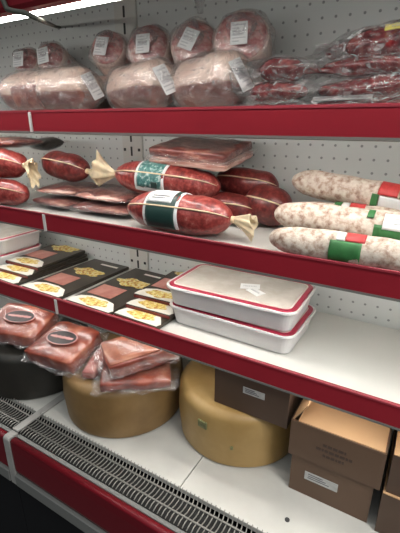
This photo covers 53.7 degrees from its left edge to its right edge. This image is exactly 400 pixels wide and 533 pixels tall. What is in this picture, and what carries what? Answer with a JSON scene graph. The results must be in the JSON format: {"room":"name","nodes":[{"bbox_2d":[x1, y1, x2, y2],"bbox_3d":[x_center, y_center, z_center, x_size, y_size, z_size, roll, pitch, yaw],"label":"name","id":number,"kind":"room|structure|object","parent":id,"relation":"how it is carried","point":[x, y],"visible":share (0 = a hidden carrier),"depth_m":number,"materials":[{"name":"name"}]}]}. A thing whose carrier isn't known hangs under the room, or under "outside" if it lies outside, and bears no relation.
{"room":"food shop","nodes":[
{"label":"food shop","id":0,"kind":"room"},
{"bbox_3d":[-0.676,1.493,0.171,5.200,0.020,3.900,12,23,29],"label":"floor","id":1,"kind":"structure","parent":0,"visible":0},
{"bbox_2d":[0,0,399,532],"bbox_3d":[-0.150,0.115,1.120,2.488,1.909,0.634,12,23,29],"label":"refrigerated case","id":2,"kind":"object","parent":1,"relation":"on","point":[56,476],"visible":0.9,"depth_m":1.06,"materials":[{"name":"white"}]},
{"bbox_2d":[0,110,32,133],"bbox_3d":[-0.764,-0.507,1.401,0.942,0.070,0.352,12,23,29],"label":"shelf","id":3,"kind":"object","parent":2,"relation":"attached to","point":[17,121],"visible":0.34,"depth_m":1.06,"materials":[{"name":"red metal"}]},
{"bbox_2d":[0,66,104,109],"bbox_3d":[-0.410,-0.476,1.073,0.400,0.127,0.135,13,24,32],"label":"log","id":4,"kind":"object","parent":3,"relation":"on","point":[74,87],"visible":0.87,"depth_m":1.00,"materials":[{"name":"pink food"}]},
{"bbox_2d":[13,48,40,71],"bbox_3d":[-0.560,-0.673,1.354,0.115,0.132,0.206,3,20,9],"label":"ham","id":5,"kind":"object","parent":4,"relation":"on","point":[25,59],"visible":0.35,"depth_m":1.28,"materials":[{"name":"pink food"}]},
{"bbox_2d":[14,53,20,64],"bbox_3d":[-0.583,-0.662,1.261,0.030,0.040,0.001,4,-3,12],"label":"print","id":6,"kind":"object","parent":5,"relation":"attached to","point":[16,58],"depth_m":1.26},
{"bbox_2d":[36,43,78,69],"bbox_3d":[-0.455,-0.645,1.283,0.121,0.147,0.208,6,21,16],"label":"ham","id":7,"kind":"object","parent":4,"relation":"on","point":[49,55],"visible":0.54,"depth_m":1.21,"materials":[{"name":"pink food"}]},
{"bbox_2d":[38,49,45,61],"bbox_3d":[-0.478,-0.636,1.191,0.031,0.042,0.001,4,-4,12],"label":"print","id":8,"kind":"object","parent":7,"relation":"attached to","point":[43,54],"depth_m":1.19},
{"bbox_2d":[86,75,101,94],"bbox_3d":[-0.259,-0.444,0.965,0.017,0.047,0.036,13,24,32],"label":"print","id":9,"kind":"object","parent":4,"relation":"attached to","point":[92,86],"depth_m":0.96,"materials":[{"name":"grey paper"}]},
{"bbox_2d":[0,397,32,428],"bbox_3d":[-0.931,0.380,1.419,0.927,0.022,0.078,12,23,29],"label":"grille","id":10,"kind":"object","parent":2,"relation":"attached to","point":[22,403],"depth_m":1.23,"materials":[{"name":"grey metal"}]},
{"bbox_2d":[0,0,60,28],"bbox_3d":[-0.383,-0.599,0.974,0.059,0.149,0.820,-5,21,-13],"label":"cable","id":11,"kind":"object","parent":2,"relation":"attached to","point":[7,8],"visible":1,"depth_m":0.64,"materials":[{"name":"grey plastic"}]},
{"bbox_2d":[0,186,76,230],"bbox_3d":[-0.764,-0.255,1.493,0.942,0.070,0.352,12,23,29],"label":"shelf","id":12,"kind":"object","parent":2,"relation":"attached to","point":[28,214],"visible":0.34,"depth_m":1.20,"materials":[{"name":"white metal"}]},
{"bbox_2d":[0,178,29,204],"bbox_3d":[-0.655,-0.248,1.284,0.280,0.086,0.087,12,23,29],"label":"salami","id":13,"kind":"object","parent":12,"relation":"on","point":[12,192],"visible":1,"depth_m":1.22,"materials":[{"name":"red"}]},
{"bbox_2d":[0,147,40,188],"bbox_3d":[-0.651,-0.328,1.282,0.346,0.116,0.096,13,24,28],"label":"salami","id":14,"kind":"object","parent":13,"relation":"on","point":[13,164],"visible":1,"depth_m":1.22,"materials":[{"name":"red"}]},
{"bbox_2d":[0,137,42,147],"bbox_3d":[-0.633,-0.410,1.302,0.266,0.041,0.160,12,23,30],"label":"pack","id":15,"kind":"object","parent":14,"relation":"on","point":[5,142],"visible":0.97,"depth_m":1.24},
{"bbox_2d":[30,137,63,149],"bbox_3d":[-0.536,-0.429,1.378,0.141,0.046,0.118,14,24,33],"label":"pack","id":16,"kind":"object","parent":15,"relation":"on","point":[49,143],"visible":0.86,"depth_m":1.35},
{"bbox_2d":[33,194,91,207],"bbox_3d":[-0.422,-0.217,1.272,0.215,0.038,0.214,13,24,32],"label":"pack","id":17,"kind":"object","parent":12,"relation":"on","point":[58,200],"visible":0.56,"depth_m":1.22},
{"bbox_2d":[36,181,105,194],"bbox_3d":[-0.411,-0.254,1.274,0.200,0.036,0.191,10,23,26],"label":"pack","id":18,"kind":"object","parent":17,"relation":"on","point":[65,188],"visible":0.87,"depth_m":1.23},
{"bbox_2d":[41,151,98,184],"bbox_3d":[-0.404,-0.311,1.235,0.252,0.094,0.087,13,24,31],"label":"salami","id":19,"kind":"object","parent":18,"relation":"on","point":[71,167],"visible":0.91,"depth_m":1.20,"materials":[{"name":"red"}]},
{"bbox_2d":[0,315,87,399],"bbox_3d":[-0.576,0.298,1.413,0.363,0.164,0.365,12,23,29],"label":"cheese wheel","id":20,"kind":"object","parent":2,"relation":"on","point":[21,378],"visible":0.24,"depth_m":1.26,"materials":[{"name":"black food"}]},
{"bbox_2d":[0,303,58,347],"bbox_3d":[-0.592,0.193,1.308,0.249,0.087,0.200,5,21,13],"label":"chunk","id":21,"kind":"object","parent":20,"relation":"on","point":[21,325],"visible":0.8,"depth_m":1.27,"materials":[{"name":"pink"}]},
{"bbox_2d":[0,259,91,313],"bbox_3d":[-0.764,-0.007,1.585,0.942,0.070,0.352,12,23,29],"label":"shelf","id":22,"kind":"object","parent":2,"relation":"attached to","point":[31,297],"visible":0.29,"depth_m":1.28,"materials":[{"name":"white metal"}]},
{"bbox_2d":[0,243,41,264],"bbox_3d":[-0.827,-0.067,1.601,0.360,0.059,0.207,12,24,30],"label":"food tray","id":23,"kind":"object","parent":22,"relation":"on","point":[3,257],"visible":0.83,"depth_m":1.50,"materials":[{"name":"grey plastic"}]},
{"bbox_2d":[0,223,40,253],"bbox_3d":[-0.826,-0.125,1.586,0.360,0.059,0.207,11,23,28],"label":"food tray","id":24,"kind":"object","parent":23,"relation":"on","point":[12,238],"visible":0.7,"depth_m":1.51,"materials":[{"name":"grey plastic"}]},
{"bbox_2d":[0,257,87,284],"bbox_3d":[-0.606,0.000,1.485,0.178,0.014,0.326,12,24,30],"label":"pack","id":25,"kind":"object","parent":22,"relation":"on","point":[13,279],"visible":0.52,"depth_m":1.38,"materials":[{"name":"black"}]},
{"bbox_2d":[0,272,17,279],"bbox_3d":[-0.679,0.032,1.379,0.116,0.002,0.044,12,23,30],"label":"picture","id":26,"kind":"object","parent":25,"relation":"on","point":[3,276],"depth_m":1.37},
{"bbox_2d":[0,271,21,283],"bbox_3d":[-0.675,0.033,1.380,0.176,0.002,0.059,12,24,30],"label":"picture","id":27,"kind":"object","parent":25,"relation":"on","point":[13,279],"depth_m":1.36,"materials":[{"name":"beige paper"}]},
{"bbox_2d":[0,251,86,278],"bbox_3d":[-0.590,-0.022,1.507,0.178,0.014,0.296,11,23,28],"label":"pack","id":28,"kind":"object","parent":25,"relation":"on","point":[27,273],"visible":0.53,"depth_m":1.41,"materials":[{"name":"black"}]},
{"bbox_2d":[0,264,33,275],"bbox_3d":[-0.646,0.008,1.411,0.176,0.002,0.059,11,23,28],"label":"picture","id":29,"kind":"object","parent":28,"relation":"on","point":[12,269],"depth_m":1.40,"materials":[{"name":"beige paper"}]},
{"bbox_2d":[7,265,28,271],"bbox_3d":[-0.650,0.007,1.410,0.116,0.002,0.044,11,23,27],"label":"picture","id":30,"kind":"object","parent":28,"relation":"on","point":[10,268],"depth_m":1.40},
{"bbox_2d":[5,244,84,270],"bbox_3d":[-0.575,-0.050,1.545,0.178,0.014,0.296,11,23,27],"label":"pack","id":31,"kind":"object","parent":28,"relation":"on","point":[53,254],"visible":0.95,"depth_m":1.50,"materials":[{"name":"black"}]},
{"bbox_2d":[7,257,43,266],"bbox_3d":[-0.629,-0.019,1.448,0.176,0.002,0.059,11,23,27],"label":"picture","id":32,"kind":"object","parent":31,"relation":"on","point":[19,261],"depth_m":1.44,"materials":[{"name":"beige paper"}]},
{"bbox_2d":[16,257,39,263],"bbox_3d":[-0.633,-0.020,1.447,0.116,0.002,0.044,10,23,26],"label":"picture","id":33,"kind":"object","parent":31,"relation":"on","point":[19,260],"depth_m":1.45},
{"bbox_2d":[52,245,78,251],"bbox_3d":[-0.550,-0.073,1.591,0.135,0.002,0.067,15,25,35],"label":"picture","id":34,"kind":"object","parent":31,"relation":"on","point":[55,248],"depth_m":1.58},
{"bbox_2d":[22,259,128,298],"bbox_3d":[-0.425,0.037,1.384,0.178,0.014,0.326,12,23,30],"label":"pack","id":35,"kind":"object","parent":22,"relation":"on","point":[63,284],"visible":0.95,"depth_m":1.36,"materials":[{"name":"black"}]},
{"bbox_2d":[23,282,64,296],"bbox_3d":[-0.492,0.070,1.279,0.176,0.002,0.059,12,23,30],"label":"picture","id":36,"kind":"object","parent":35,"relation":"on","point":[54,289],"depth_m":1.28,"materials":[{"name":"beige paper"}]},
{"bbox_2d":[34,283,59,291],"bbox_3d":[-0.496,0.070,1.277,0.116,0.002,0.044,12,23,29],"label":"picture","id":37,"kind":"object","parent":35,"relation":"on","point":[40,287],"depth_m":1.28},
{"bbox_2d":[74,267,104,276],"bbox_3d":[-0.406,0.019,1.417,0.135,0.002,0.067,16,26,37],"label":"picture","id":38,"kind":"object","parent":35,"relation":"on","point":[78,271],"depth_m":1.41},
{"bbox_2d":[62,332,182,437],"bbox_3d":[-0.241,0.353,1.264,0.377,0.164,0.375,12,23,29],"label":"cheese wheel","id":39,"kind":"object","parent":2,"relation":"on","point":[126,413],"visible":0.54,"depth_m":1.11,"materials":[{"name":"yellow food"}]},
{"bbox_2d":[24,321,102,373],"bbox_3d":[-0.411,0.244,1.209,0.245,0.087,0.204,12,23,30],"label":"chunk","id":40,"kind":"object","parent":39,"relation":"on","point":[66,346],"visible":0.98,"depth_m":1.17,"materials":[{"name":"pink"}]},
{"bbox_2d":[82,346,103,378],"bbox_3d":[-0.296,0.281,1.166,0.075,0.050,0.158,6,21,15],"label":"chunk","id":41,"kind":"object","parent":39,"relation":"on","point":[94,367],"visible":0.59,"depth_m":1.13,"materials":[{"name":"pink food"}]},
{"bbox_2d":[100,362,170,391],"bbox_3d":[-0.176,0.296,1.122,0.249,0.045,0.206,-2,21,-5],"label":"chunk","id":42,"kind":"object","parent":39,"relation":"on","point":[159,376],"visible":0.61,"depth_m":1.06,"materials":[{"name":"red food"}]},
{"bbox_2d":[100,336,179,378],"bbox_3d":[-0.166,0.239,1.126,0.265,0.078,0.187,-9,22,-23],"label":"chunk","id":43,"kind":"object","parent":42,"relation":"on","point":[122,356],"visible":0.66,"depth_m":1.07,"materials":[{"name":"red food"}]},
{"bbox_2d":[20,412,267,532],"bbox_3d":[-0.104,0.550,0.958,0.962,0.022,0.078,12,23,29],"label":"grille","id":44,"kind":"object","parent":2,"relation":"attached to","point":[213,505],"depth_m":1.00,"materials":[{"name":"grey metal"}]},
{"bbox_2d":[28,103,399,141],"bbox_3d":[0.064,-0.337,0.940,0.977,0.070,0.352,12,23,29],"label":"shelf","id":45,"kind":"object","parent":2,"relation":"attached to","point":[378,122],"visible":1,"depth_m":0.74,"materials":[{"name":"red metal"}]},
{"bbox_2d":[94,76,115,108],"bbox_3d":[-0.271,-0.499,1.146,0.200,0.107,0.113,7,21,18],"label":"log","id":46,"kind":"object","parent":45,"relation":"on","point":[105,103],"visible":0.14,"depth_m":1.11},
{"bbox_2d":[91,31,131,75],"bbox_3d":[-0.243,-0.596,1.143,0.125,0.146,0.205,4,21,12],"label":"ham","id":47,"kind":"object","parent":46,"relation":"on","point":[109,49],"visible":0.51,"depth_m":1.08,"materials":[{"name":"pink food"}]},
{"bbox_2d":[95,38,104,52],"bbox_3d":[-0.266,-0.588,1.051,0.028,0.040,0.001,4,-3,12],"label":"print","id":48,"kind":"object","parent":47,"relation":"attached to","point":[99,44],"depth_m":1.05},
{"bbox_2d":[106,59,175,107],"bbox_3d":[-0.138,-0.431,0.952,0.123,0.122,0.254,-16,26,-38],"label":"log","id":49,"kind":"object","parent":45,"relation":"on","point":[149,83],"visible":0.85,"depth_m":0.88,"materials":[{"name":"pink food"}]},
{"bbox_2d":[128,25,176,68],"bbox_3d":[-0.124,-0.566,1.081,0.140,0.159,0.212,5,21,14],"label":"ham","id":50,"kind":"object","parent":49,"relation":"on","point":[148,42],"visible":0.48,"depth_m":1.01,"materials":[{"name":"pink food"}]},
{"bbox_2d":[137,36,146,50],"bbox_3d":[-0.145,-0.557,0.986,0.028,0.039,0.001,4,-4,12],"label":"print","id":51,"kind":"object","parent":50,"relation":"attached to","point":[139,42],"depth_m":0.99},
{"bbox_2d":[171,20,215,67],"bbox_3d":[-0.006,-0.570,0.991,0.135,0.238,0.208,5,21,12],"label":"ham","id":52,"kind":"object","parent":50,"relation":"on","point":[191,39],"visible":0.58,"depth_m":0.93,"materials":[{"name":"pink food"}]},
{"bbox_2d":[180,29,194,46],"bbox_3d":[-0.030,-0.528,0.912,0.034,0.042,0.001,4,-3,12],"label":"print","id":53,"kind":"object","parent":52,"relation":"attached to","point":[185,36],"depth_m":0.91},
{"bbox_2d":[156,67,174,91],"bbox_3d":[-0.073,-0.407,0.858,0.039,0.051,0.018,-16,23,-36],"label":"print","id":54,"kind":"object","parent":49,"relation":"attached to","point":[164,75],"depth_m":0.86,"materials":[{"name":"grey paper"}]},
{"bbox_2d":[173,50,253,106],"bbox_3d":[0.026,-0.396,0.852,0.128,0.124,0.219,-18,27,-40],"label":"log","id":55,"kind":"object","parent":45,"relation":"on","point":[217,78],"visible":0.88,"depth_m":0.80,"materials":[{"name":"pink food"}]},
{"bbox_2d":[214,10,271,84],"bbox_3d":[0.102,-0.499,0.925,0.148,0.166,0.208,4,21,10],"label":"ham","id":56,"kind":"object","parent":55,"relation":"on","point":[246,32],"visible":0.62,"depth_m":0.85,"materials":[{"name":"red food"}]},
{"bbox_2d":[232,23,245,41],"bbox_3d":[0.082,-0.491,0.830,0.030,0.040,0.001,4,-4,12],"label":"print","id":57,"kind":"object","parent":56,"relation":"attached to","point":[233,31],"depth_m":0.83},
{"bbox_2d":[235,61,251,85],"bbox_3d":[0.085,-0.379,0.775,0.035,0.048,0.017,-17,24,-38],"label":"print","id":58,"kind":"object","parent":55,"relation":"attached to","point":[242,78],"depth_m":0.77,"materials":[{"name":"grey paper"}]},
{"bbox_2d":[253,102,304,105],"bbox_3d":[0.156,-0.313,0.780,0.197,0.033,0.145,13,24,31],"label":"pack","id":59,"kind":"object","parent":45,"relation":"on","point":[287,103],"visible":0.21,"depth_m":0.76},
{"bbox_2d":[249,81,308,104],"bbox_3d":[0.152,-0.336,0.764,0.208,0.048,0.113,15,25,32],"label":"pack","id":60,"kind":"object","parent":59,"relation":"on","point":[269,92],"visible":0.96,"depth_m":0.74},
{"bbox_2d":[259,57,332,81],"bbox_3d":[0.164,-0.374,0.752,0.192,0.053,0.110,13,24,31],"label":"pack","id":61,"kind":"object","parent":60,"relation":"on","point":[285,69],"visible":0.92,"depth_m":0.73},
{"bbox_2d":[312,94,399,103],"bbox_3d":[0.303,-0.285,0.697,0.283,0.041,0.141,10,22,27],"label":"pack","id":62,"kind":"object","parent":45,"relation":"on","point":[350,99],"visible":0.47,"depth_m":0.68,"materials":[{"name":"clear plastic"}]},
{"bbox_2d":[318,95,361,99],"bbox_3d":[0.244,-0.295,0.689,0.074,0.005,0.006,10,22,27],"label":"print","id":63,"kind":"object","parent":62,"relation":"on","point":[349,95],"depth_m":0.69},
{"bbox_2d":[317,73,399,98],"bbox_3d":[0.297,-0.309,0.680,0.280,0.049,0.113,11,23,28],"label":"pack","id":64,"kind":"object","parent":62,"relation":"on","point":[385,85],"visible":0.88,"depth_m":0.67},
{"bbox_2d":[323,55,399,76],"bbox_3d":[0.293,-0.344,0.679,0.246,0.044,0.108,13,24,31],"label":"pack","id":65,"kind":"object","parent":64,"relation":"on","point":[350,66],"visible":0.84,"depth_m":0.67},
{"bbox_2d":[345,26,399,56],"bbox_3d":[0.337,-0.370,0.644,0.277,0.064,0.114,11,23,28],"label":"pack","id":66,"kind":"object","parent":65,"relation":"on","point":[376,41],"visible":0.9,"depth_m":0.64},
{"bbox_2d":[385,22,399,30],"bbox_3d":[0.325,-0.376,0.612,0.071,0.016,0.009,10,22,25],"label":"sticker","id":67,"kind":"object","parent":66,"relation":"attached to","point":[392,26],"visible":1,"depth_m":0.62,"materials":[{"name":"yellow paper"}]},
{"bbox_2d":[42,209,399,301],"bbox_3d":[0.064,-0.085,1.032,0.977,0.070,0.352,12,23,29],"label":"shelf","id":68,"kind":"object","parent":2,"relation":"attached to","point":[231,248],"visible":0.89,"depth_m":0.87,"materials":[{"name":"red metal"}]},
{"bbox_2d":[73,200,129,214],"bbox_3d":[-0.253,-0.183,1.183,0.246,0.038,0.215,10,23,26],"label":"pack","id":69,"kind":"object","parent":68,"relation":"on","point":[106,207],"visible":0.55,"depth_m":1.12},
{"bbox_2d":[75,185,140,201],"bbox_3d":[-0.252,-0.224,1.198,0.245,0.038,0.201,14,24,33],"label":"pack","id":70,"kind":"object","parent":69,"relation":"on","point":[111,193],"visible":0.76,"depth_m":1.15},
{"bbox_2d":[127,190,257,241],"bbox_3d":[-0.028,-0.125,0.933,0.343,0.099,0.100,11,23,27],"label":"salami","id":71,"kind":"object","parent":68,"relation":"on","point":[179,212],"visible":1,"depth_m":0.89,"materials":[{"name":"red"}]},
{"bbox_2d":[211,192,251,215],"bbox_3d":[0.063,-0.154,1.037,0.170,0.084,0.081,10,22,25],"label":"salami","id":72,"kind":"object","parent":68,"relation":"on","point":[239,204],"visible":0.31,"depth_m":0.99,"materials":[{"name":"red food"}]},
{"bbox_2d":[91,150,220,196],"bbox_3d":[-0.132,-0.253,1.090,0.416,0.123,0.100,10,23,26],"label":"salami","id":73,"kind":"object","parent":72,"relation":"on","point":[141,177],"visible":0.88,"depth_m":1.04,"materials":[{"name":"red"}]},
{"bbox_2d":[149,137,252,171],"bbox_3d":[0.000,-0.305,1.058,0.280,0.077,0.193,14,24,33],"label":"pack","id":74,"kind":"object","parent":73,"relation":"on","point":[211,154],"visible":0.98,"depth_m":1.01},
{"bbox_2d":[246,184,292,225],"bbox_3d":[0.176,-0.157,1.008,0.104,0.102,0.130,-15,25,-35],"label":"salami","id":75,"kind":"object","parent":68,"relation":"on","point":[264,199],"visible":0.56,"depth_m":0.97,"materials":[{"name":"red food"}]},
{"bbox_2d":[216,167,278,195],"bbox_3d":[0.124,-0.224,1.059,0.180,0.081,0.083,13,24,31],"label":"salami","id":76,"kind":"object","parent":75,"relation":"on","point":[238,180],"visible":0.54,"depth_m":1.03,"materials":[{"name":"red food"}]},
{"bbox_2d":[269,227,399,270],"bbox_3d":[0.297,-0.029,0.731,0.355,0.064,0.064,12,23,28],"label":"salami","id":77,"kind":"object","parent":68,"relation":"on","point":[360,249],"visible":0.95,"depth_m":0.72,"materials":[{"name":"white food"}]},
{"bbox_2d":[345,233,367,243],"bbox_3d":[0.283,-0.051,0.716,0.034,0.012,0.021,12,23,28],"label":"print","id":78,"kind":"object","parent":77,"relation":"on","point":[350,238],"depth_m":0.71},
{"bbox_2d":[274,202,399,239],"bbox_3d":[0.326,-0.079,0.775,0.380,0.072,0.072,14,24,29],"label":"salami","id":79,"kind":"object","parent":68,"relation":"on","point":[370,222],"visible":0.78,"depth_m":0.77,"materials":[{"name":"white food"}]},
{"bbox_2d":[315,201,399,211],"bbox_3d":[0.358,-0.099,0.835,0.340,0.064,0.064,11,23,28],"label":"salami","id":80,"kind":"object","parent":68,"relation":"on","point":[358,205],"visible":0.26,"depth_m":0.83,"materials":[{"name":"white food"}]},
{"bbox_2d":[292,170,399,209],"bbox_3d":[0.358,-0.156,0.856,0.338,0.087,0.068,14,24,33],"label":"salami","id":81,"kind":"object","parent":80,"relation":"on","point":[318,184],"visible":0.91,"depth_m":0.85,"materials":[{"name":"white food"}]},
{"bbox_2d":[377,181,399,197],"bbox_3d":[0.389,-0.158,0.809,0.038,0.024,0.030,20,28,31],"label":"print","id":82,"kind":"object","parent":81,"relation":"attached to","point":[385,189],"depth_m":0.81},
{"bbox_2d":[350,203,366,208],"bbox_3d":[0.332,-0.125,0.831,0.030,0.011,0.028,11,23,28],"label":"print","id":83,"kind":"object","parent":80,"relation":"on","point":[358,205],"depth_m":0.83},
{"bbox_2d":[54,268,399,430],"bbox_3d":[0.064,0.162,1.123,0.977,0.070,0.352,12,23,29],"label":"shelf","id":84,"kind":"object","parent":2,"relation":"attached to","point":[349,366],"visible":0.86,"depth_m":0.93,"materials":[{"name":"white metal"}]},
{"bbox_2d":[66,268,164,314],"bbox_3d":[-0.247,0.073,1.285,0.178,0.014,0.326,12,23,30],"label":"pack","id":85,"kind":"object","parent":84,"relation":"on","point":[110,296],"visible":0.81,"depth_m":1.25,"materials":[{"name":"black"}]},
{"bbox_2d":[67,295,113,312],"bbox_3d":[-0.314,0.107,1.179,0.176,0.002,0.059,12,23,30],"label":"picture","id":86,"kind":"object","parent":85,"relation":"on","point":[104,304],"depth_m":1.18,"materials":[{"name":"beige paper"}]},
{"bbox_2d":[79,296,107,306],"bbox_3d":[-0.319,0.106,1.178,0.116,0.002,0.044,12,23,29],"label":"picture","id":87,"kind":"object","parent":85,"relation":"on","point":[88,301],"depth_m":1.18},
{"bbox_2d":[117,278,149,288],"bbox_3d":[-0.228,0.055,1.318,0.135,0.002,0.067,16,26,37],"label":"picture","id":88,"kind":"object","parent":85,"relation":"on","point":[126,283],"depth_m":1.31},
{"bbox_2d":[114,307,175,328],"bbox_3d":[-0.094,0.105,1.200,0.155,0.014,0.314,13,24,30],"label":"pack","id":89,"kind":"object","parent":84,"relation":"on","point":[134,315],"visible":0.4,"depth_m":1.08,"materials":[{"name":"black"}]},
{"bbox_2d":[115,308,160,325],"bbox_3d":[-0.160,0.136,1.100,0.154,0.002,0.059,13,24,30],"label":"picture","id":90,"kind":"object","parent":89,"relation":"on","point":[134,315],"depth_m":1.09,"materials":[{"name":"beige paper"}]},
{"bbox_2d":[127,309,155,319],"bbox_3d":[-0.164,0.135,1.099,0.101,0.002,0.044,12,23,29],"label":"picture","id":91,"kind":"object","parent":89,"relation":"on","point":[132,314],"depth_m":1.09},
{"bbox_2d":[126,298,174,318],"bbox_3d":[-0.076,0.081,1.227,0.155,0.014,0.296,11,23,28],"label":"pack","id":92,"kind":"object","parent":89,"relation":"on","point":[154,308],"visible":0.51,"depth_m":1.12,"materials":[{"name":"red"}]},
{"bbox_2d":[138,300,166,309],"bbox_3d":[-0.136,0.110,1.130,0.101,0.002,0.044,11,23,27],"label":"picture","id":93,"kind":"object","parent":92,"relation":"on","point":[142,304],"depth_m":1.13},
{"bbox_2d":[134,271,182,305],"bbox_3d":[-0.060,0.053,1.265,0.155,0.014,0.296,11,23,27],"label":"pack","id":94,"kind":"object","parent":92,"relation":"on","point":[157,291],"visible":0.52,"depth_m":1.19,"materials":[{"name":"red"}]},
{"bbox_2d":[135,288,171,301],"bbox_3d":[-0.114,0.084,1.168,0.153,0.002,0.059,11,23,27],"label":"picture","id":95,"kind":"object","parent":94,"relation":"on","point":[151,294],"depth_m":1.17,"materials":[{"name":"beige paper"}]},
{"bbox_2d":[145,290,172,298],"bbox_3d":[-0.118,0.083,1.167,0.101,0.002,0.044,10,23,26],"label":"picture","id":96,"kind":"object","parent":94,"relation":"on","point":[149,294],"depth_m":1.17},
{"bbox_2d":[170,299,315,353],"bbox_3d":[0.112,0.129,1.070,0.360,0.059,0.207,12,23,30],"label":"food tray","id":97,"kind":"object","parent":84,"relation":"on","point":[282,342],"visible":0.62,"depth_m":0.98,"materials":[{"name":"grey plastic"}]},
{"bbox_2d":[166,264,315,330],"bbox_3d":[0.106,0.072,1.048,0.360,0.061,0.207,11,23,28],"label":"food tray","id":98,"kind":"object","parent":97,"relation":"on","point":[257,299],"visible":0.99,"depth_m":0.99,"materials":[{"name":"grey plastic"}]},
{"bbox_2d":[179,360,290,467],"bbox_3d":[0.116,0.390,1.159,0.360,0.167,0.360,12,23,29],"label":"cheese wheel","id":99,"kind":"object","parent":2,"relation":"on","point":[223,434],"visible":0.5,"depth_m":1.02,"materials":[{"name":"yellow food"}]},
{"bbox_2d":[214,368,302,428],"bbox_3d":[0.176,0.285,1.047,0.194,0.105,0.220,12,23,29],"label":"carton","id":100,"kind":"object","parent":99,"relation":"on","point":[271,405],"visible":0.53,"depth_m":0.95,"materials":[{"name":"brown cardboard"}]},
{"bbox_2d":[245,388,258,396],"bbox_3d":[0.125,0.303,0.950,0.036,0.011,0.001,12,23,29],"label":"print","id":101,"kind":"object","parent":100,"relation":"attached to","point":[249,392],"depth_m":0.95,"materials":[{"name":"grey paper"}]},
{"bbox_2d":[289,455,373,522],"bbox_3d":[0.360,0.475,1.014,0.182,0.108,0.249,12,23,29],"label":"carton","id":102,"kind":"object","parent":2,"relation":"on","point":[351,497],"visible":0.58,"depth_m":0.91,"materials":[{"name":"brown cardboard"}]},
{"bbox_2d":[308,474,328,486],"bbox_3d":[0.276,0.499,0.922,0.049,0.013,0.001,12,23,29],"label":"print","id":103,"kind":"object","parent":102,"relation":"attached to","point":[319,480],"depth_m":0.92,"materials":[{"name":"grey paper"}]},
{"bbox_2d":[288,398,391,490],"bbox_3d":[0.360,0.355,0.967,0.202,0.147,0.252,12,23,29],"label":"carton","id":104,"kind":"object","parent":102,"relation":"on","point":[355,448],"visible":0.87,"depth_m":0.88,"materials":[{"name":"brown cardboard"}]},
{"bbox_2d":[316,444,351,464],"bbox_3d":[0.296,0.417,0.875,0.078,0.034,0.001,12,23,29],"label":"print","id":105,"kind":"object","parent":104,"relation":"attached to","point":[332,454],"depth_m":0.87,"materials":[{"name":"brown"}]},
{"bbox_2d":[374,430,399,532],"bbox_3d":[0.539,0.510,0.908,0.204,0.113,0.257,12,23,29],"label":"carton","id":106,"kind":"object","parent":2,"relation":"on","point":[388,516],"visible":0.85,"depth_m":0.85,"materials":[{"name":"brown cardboard"}]},
{"bbox_2d":[386,430,399,496],"bbox_3d":[0.545,0.409,0.871,0.204,0.101,0.251,12,23,29],"label":"carton","id":107,"kind":"object","parent":106,"relation":"on","point":[393,482],"visible":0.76,"depth_m":0.82,"materials":[{"name":"brown cardboard"}]},
{"label":"pack","id":108,"kind":"object","parent":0,"visible":0},
{"bbox_2d":[325,39,349,61],"bbox_3d":[0.300,-0.447,0.819,0.153,0.046,0.073,13,24,31],"label":"pack","id":109,"kind":"object","parent":108,"relation":"on","point":[337,51],"visible":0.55,"depth_m":0.81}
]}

